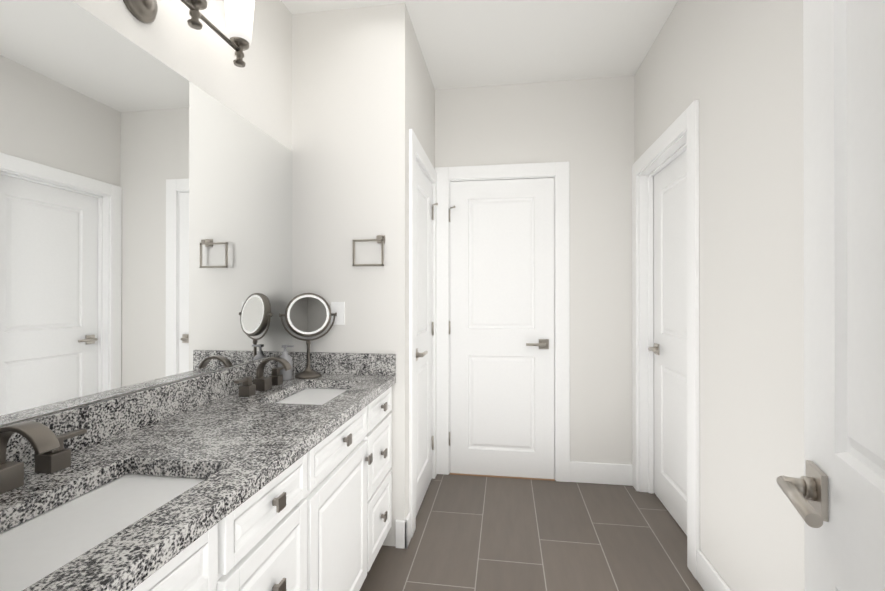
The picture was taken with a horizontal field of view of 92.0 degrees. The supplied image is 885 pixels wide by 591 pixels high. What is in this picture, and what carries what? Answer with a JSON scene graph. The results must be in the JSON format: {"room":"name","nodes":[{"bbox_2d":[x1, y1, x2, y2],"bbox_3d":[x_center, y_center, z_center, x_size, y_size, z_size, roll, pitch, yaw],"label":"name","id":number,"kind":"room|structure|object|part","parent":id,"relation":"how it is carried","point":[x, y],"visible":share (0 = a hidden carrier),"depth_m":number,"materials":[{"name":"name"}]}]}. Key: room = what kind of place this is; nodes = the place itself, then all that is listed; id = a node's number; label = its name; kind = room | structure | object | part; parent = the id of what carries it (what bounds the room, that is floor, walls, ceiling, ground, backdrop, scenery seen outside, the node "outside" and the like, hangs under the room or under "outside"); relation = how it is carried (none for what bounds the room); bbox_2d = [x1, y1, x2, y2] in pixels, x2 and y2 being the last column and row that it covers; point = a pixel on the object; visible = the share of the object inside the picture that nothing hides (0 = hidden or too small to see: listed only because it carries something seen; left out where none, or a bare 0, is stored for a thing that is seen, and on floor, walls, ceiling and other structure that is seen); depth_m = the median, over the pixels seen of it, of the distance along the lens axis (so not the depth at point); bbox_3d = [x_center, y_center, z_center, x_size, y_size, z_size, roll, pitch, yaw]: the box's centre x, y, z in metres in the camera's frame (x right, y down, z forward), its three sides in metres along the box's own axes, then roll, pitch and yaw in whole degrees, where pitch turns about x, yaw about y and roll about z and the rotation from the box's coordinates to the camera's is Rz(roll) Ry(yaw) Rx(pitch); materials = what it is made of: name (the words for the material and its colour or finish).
{"room":"bathroom","nodes":[
{"label":"bathroom","id":0,"kind":"room"},
{"bbox_2d":[0,0,291,426],"bbox_3d":[-1.037,-0.107,0.814,0.120,2.680,4.830,0,0,8],"label":"wall","id":1,"kind":"structure","parent":0,"point":[256,90],"depth_m":1.67,"materials":[{"name":"paint"}]},
{"bbox_2d":[0,352,291,475],"bbox_3d":[-0.893,0.337,1.292,0.020,0.105,1.802,0,0,8],"label":"backsplash","id":2,"kind":"structure","parent":1,"relation":"attached to","point":[23,444],"depth_m":1.18,"materials":[{"name":"grey stone"}]},
{"bbox_2d":[0,0,292,424],"bbox_3d":[-0.902,-0.230,1.296,0.006,1.022,1.802,0,0,8],"label":"vanity mirror","id":3,"kind":"object","parent":1,"relation":"attached to","point":[146,202],"visible":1,"depth_m":1.21,"materials":[{"name":"clear glass"}]},
{"bbox_2d":[123,0,254,66],"bbox_3d":[-0.826,-0.955,1.230,0.175,0.266,0.777,0,0,8],"label":"sconce","id":4,"kind":"object","parent":1,"relation":"attached to","point":[239,14],"visible":1,"depth_m":1.51,"materials":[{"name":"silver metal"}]},
{"bbox_3d":[-0.741,-1.005,1.559,0.102,0.163,0.102,0,0,8],"label":"lamp shade","id":5,"kind":"part","parent":4,"relation":"part of","materials":[{"name":"white glass"}]},
{"bbox_2d":[292,3,434,545],"bbox_3d":[-0.405,-0.102,2.649,0.595,2.680,1.015,0,0,8],"label":"wall","id":6,"kind":"structure","parent":0,"point":[363,96],"depth_m":2.15,"materials":[{"name":"paint"}]},
{"bbox_2d":[331,302,344,324],"bbox_3d":[-0.527,0.089,2.149,0.070,0.115,0.008,0,0,8],"label":"electrical outlet plate","id":7,"kind":"object","parent":6,"relation":"attached to","point":[338,308],"visible":0.88,"depth_m":2.15,"materials":[{"name":"paint"}]},
{"bbox_2d":[292,352,395,375],"bbox_3d":[-0.491,0.340,2.134,0.529,0.105,0.020,0,0,8],"label":"backsplash","id":8,"kind":"structure","parent":6,"relation":"attached to","point":[356,364],"depth_m":2.12,"materials":[{"name":"grey stone"}]},
{"bbox_2d":[353,235,384,265],"bbox_3d":[-0.361,-0.221,2.105,0.156,0.155,0.048,0,0,8],"label":"towel ring","id":9,"kind":"object","parent":6,"relation":"attached to","point":[380,239],"visible":0.98,"depth_m":2.08,"materials":[{"name":"grey metal"}]},
{"bbox_2d":[409,129,436,537],"bbox_3d":[-0.164,0.193,2.594,0.138,2.091,0.810,0,0,8],"label":"door frame","id":10,"kind":"structure","parent":6,"relation":"attached to","point":[417,153],"depth_m":2.24,"materials":[{"name":"paint"}]},
{"bbox_2d":[416,161,437,515],"bbox_3d":[-0.133,0.240,2.590,0.136,1.985,0.616,0,0,8],"label":"closet door","id":11,"kind":"structure","parent":6,"relation":"in","point":[424,322],"depth_m":2.60,"materials":[{"name":"paint"}]},
{"bbox_2d":[281,0,677,89],"bbox_3d":[-0.028,-1.497,0.669,2.160,0.100,4.830,0,0,8],"label":"ceiling","id":12,"kind":"structure","parent":0,"point":[470,43],"depth_m":2.37,"materials":[{"name":"paint"}]},
{"bbox_2d":[359,474,703,590],"bbox_3d":[-0.028,1.283,0.661,2.160,0.100,4.830,0,0,8],"label":"floor","id":13,"kind":"structure","parent":0,"point":[476,533],"depth_m":2.14,"materials":[{"name":"tile"}]},
{"bbox_2d":[124,384,393,590],"bbox_3d":[-0.628,0.831,1.250,0.553,0.804,1.799,0,0,8],"label":"bathroom vanity","id":14,"kind":"object","parent":13,"relation":"on","point":[321,523],"depth_m":1.22,"materials":[{"name":"paint"}]},
{"bbox_2d":[0,372,395,590],"bbox_3d":[-0.631,0.409,1.253,0.549,0.039,1.802,0,0,8],"label":"countertop","id":15,"kind":"structure","parent":14,"relation":"on","point":[242,439],"depth_m":1.00,"materials":[{"name":"grey stone"}]},
{"bbox_2d":[0,421,86,493],"bbox_3d":[-0.838,0.320,0.844,0.149,0.136,0.350,0,0,8],"label":"faucet","id":16,"kind":"object","parent":15,"relation":"on","point":[56,471],"depth_m":0.87,"materials":[{"name":"grey metal"}]},
{"bbox_2d":[0,468,207,587],"bbox_3d":[-0.654,0.502,0.789,0.313,0.174,0.482,0,0,8],"label":"sink","id":17,"kind":"object","parent":15,"relation":"in","point":[33,543],"depth_m":0.82,"materials":[{"name":"white ceramic"}]},
{"bbox_2d":[234,357,291,396],"bbox_3d":[-0.702,0.323,1.769,0.149,0.136,0.350,0,0,8],"label":"faucet","id":18,"kind":"object","parent":15,"relation":"on","point":[274,385],"depth_m":1.75,"materials":[{"name":"grey metal"}]},
{"bbox_2d":[277,345,293,379],"bbox_3d":[-0.730,0.310,1.991,0.073,0.160,0.066,0,0,8],"label":"soap dispenser","id":19,"kind":"object","parent":15,"relation":"on","point":[288,374],"visible":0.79,"depth_m":1.98,"materials":[{"name":"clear plastic"}]},
{"bbox_2d":[279,293,336,378],"bbox_3d":[-0.646,0.189,2.059,0.264,0.404,0.128,0,0,-18],"label":"makeup mirror","id":20,"kind":"object","parent":15,"relation":"on","point":[308,314],"visible":1,"depth_m":2.04,"materials":[{"name":"grey metal"}]},
{"bbox_3d":[-0.646,0.093,2.061,0.170,0.170,0.032,0,-10,-18],"label":"glass","id":21,"kind":"part","parent":20,"relation":"part of","materials":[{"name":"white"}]},
{"bbox_2d":[276,384,351,403],"bbox_3d":[-0.529,0.505,1.756,0.308,0.174,0.472,0,0,8],"label":"sink","id":22,"kind":"object","parent":15,"relation":"in","point":[311,393],"depth_m":1.86,"materials":[{"name":"white ceramic"}]},
{"bbox_2d":[450,473,554,480],"bbox_3d":[0.406,1.237,2.947,0.710,0.004,0.080,0,0,8],"label":"threshold","id":23,"kind":"object","parent":13,"relation":"on","point":[502,476],"visible":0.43,"depth_m":2.92,"materials":[{"name":"brown wood"}]},
{"bbox_2d":[435,76,634,464],"bbox_3d":[0.670,-0.101,2.943,1.445,2.680,0.120,0,0,8],"label":"wall","id":24,"kind":"structure","parent":0,"point":[584,128],"depth_m":2.84,"materials":[{"name":"paint"}]},
{"bbox_2d":[449,178,553,478],"bbox_3d":[0.400,0.221,2.942,0.716,2.025,0.136,0,0,8],"label":"back door","id":25,"kind":"structure","parent":24,"relation":"in","point":[501,327],"depth_m":2.92,"materials":[{"name":"paint"}]},
{"bbox_2d":[435,161,569,481],"bbox_3d":[0.405,0.174,2.972,0.910,2.131,0.138,0,0,8],"label":"door frame","id":26,"kind":"structure","parent":24,"relation":"attached to","point":[559,172],"depth_m":2.88,"materials":[{"name":"paint"}]},
{"bbox_2d":[570,461,632,485],"bbox_3d":[1.050,1.172,2.815,0.415,0.135,0.015,0,0,8],"label":"baseboard","id":27,"kind":"structure","parent":24,"relation":"attached to","point":[581,472],"depth_m":2.81,"materials":[{"name":"paint"}]},
{"bbox_2d":[634,0,804,590],"bbox_3d":[0.981,-0.108,0.516,0.120,2.680,4.590,0,0,8],"label":"wall","id":28,"kind":"structure","parent":0,"point":[734,68],"depth_m":1.50,"materials":[{"name":"paint"}]},
{"bbox_2d":[632,100,699,579],"bbox_3d":[1.238,0.192,2.317,0.138,2.091,0.942,0,0,8],"label":"door frame","id":29,"kind":"structure","parent":28,"relation":"attached to","point":[676,138],"depth_m":2.53,"materials":[{"name":"paint"}]},
{"bbox_2d":[648,149,686,534],"bbox_3d":[1.287,0.239,2.310,0.136,1.985,0.746,0,0,8],"label":"door","id":30,"kind":"structure","parent":28,"relation":"in","point":[669,348],"depth_m":2.40,"materials":[{"name":"paint"}]},
{"bbox_2d":[697,549,730,590],"bbox_3d":[0.963,1.166,0.860,0.015,0.135,2.013,0,0,8],"label":"baseboard","id":31,"kind":"structure","parent":28,"relation":"attached to","point":[709,578],"depth_m":1.76,"materials":[{"name":"paint"}]},
{"bbox_3d":[-0.134,-0.110,-0.052,1.920,2.680,0.120,0,0,8],"label":"wall","id":32,"kind":"structure","parent":0,"visible":0},
{"bbox_2d":[776,0,884,590],"bbox_3d":[0.450,0.213,0.340,0.136,2.025,0.812,0,0,25],"label":"entry door","id":33,"kind":"structure","parent":32,"relation":"in","point":[835,494],"depth_m":0.59,"materials":[{"name":"paint"}]}
]}

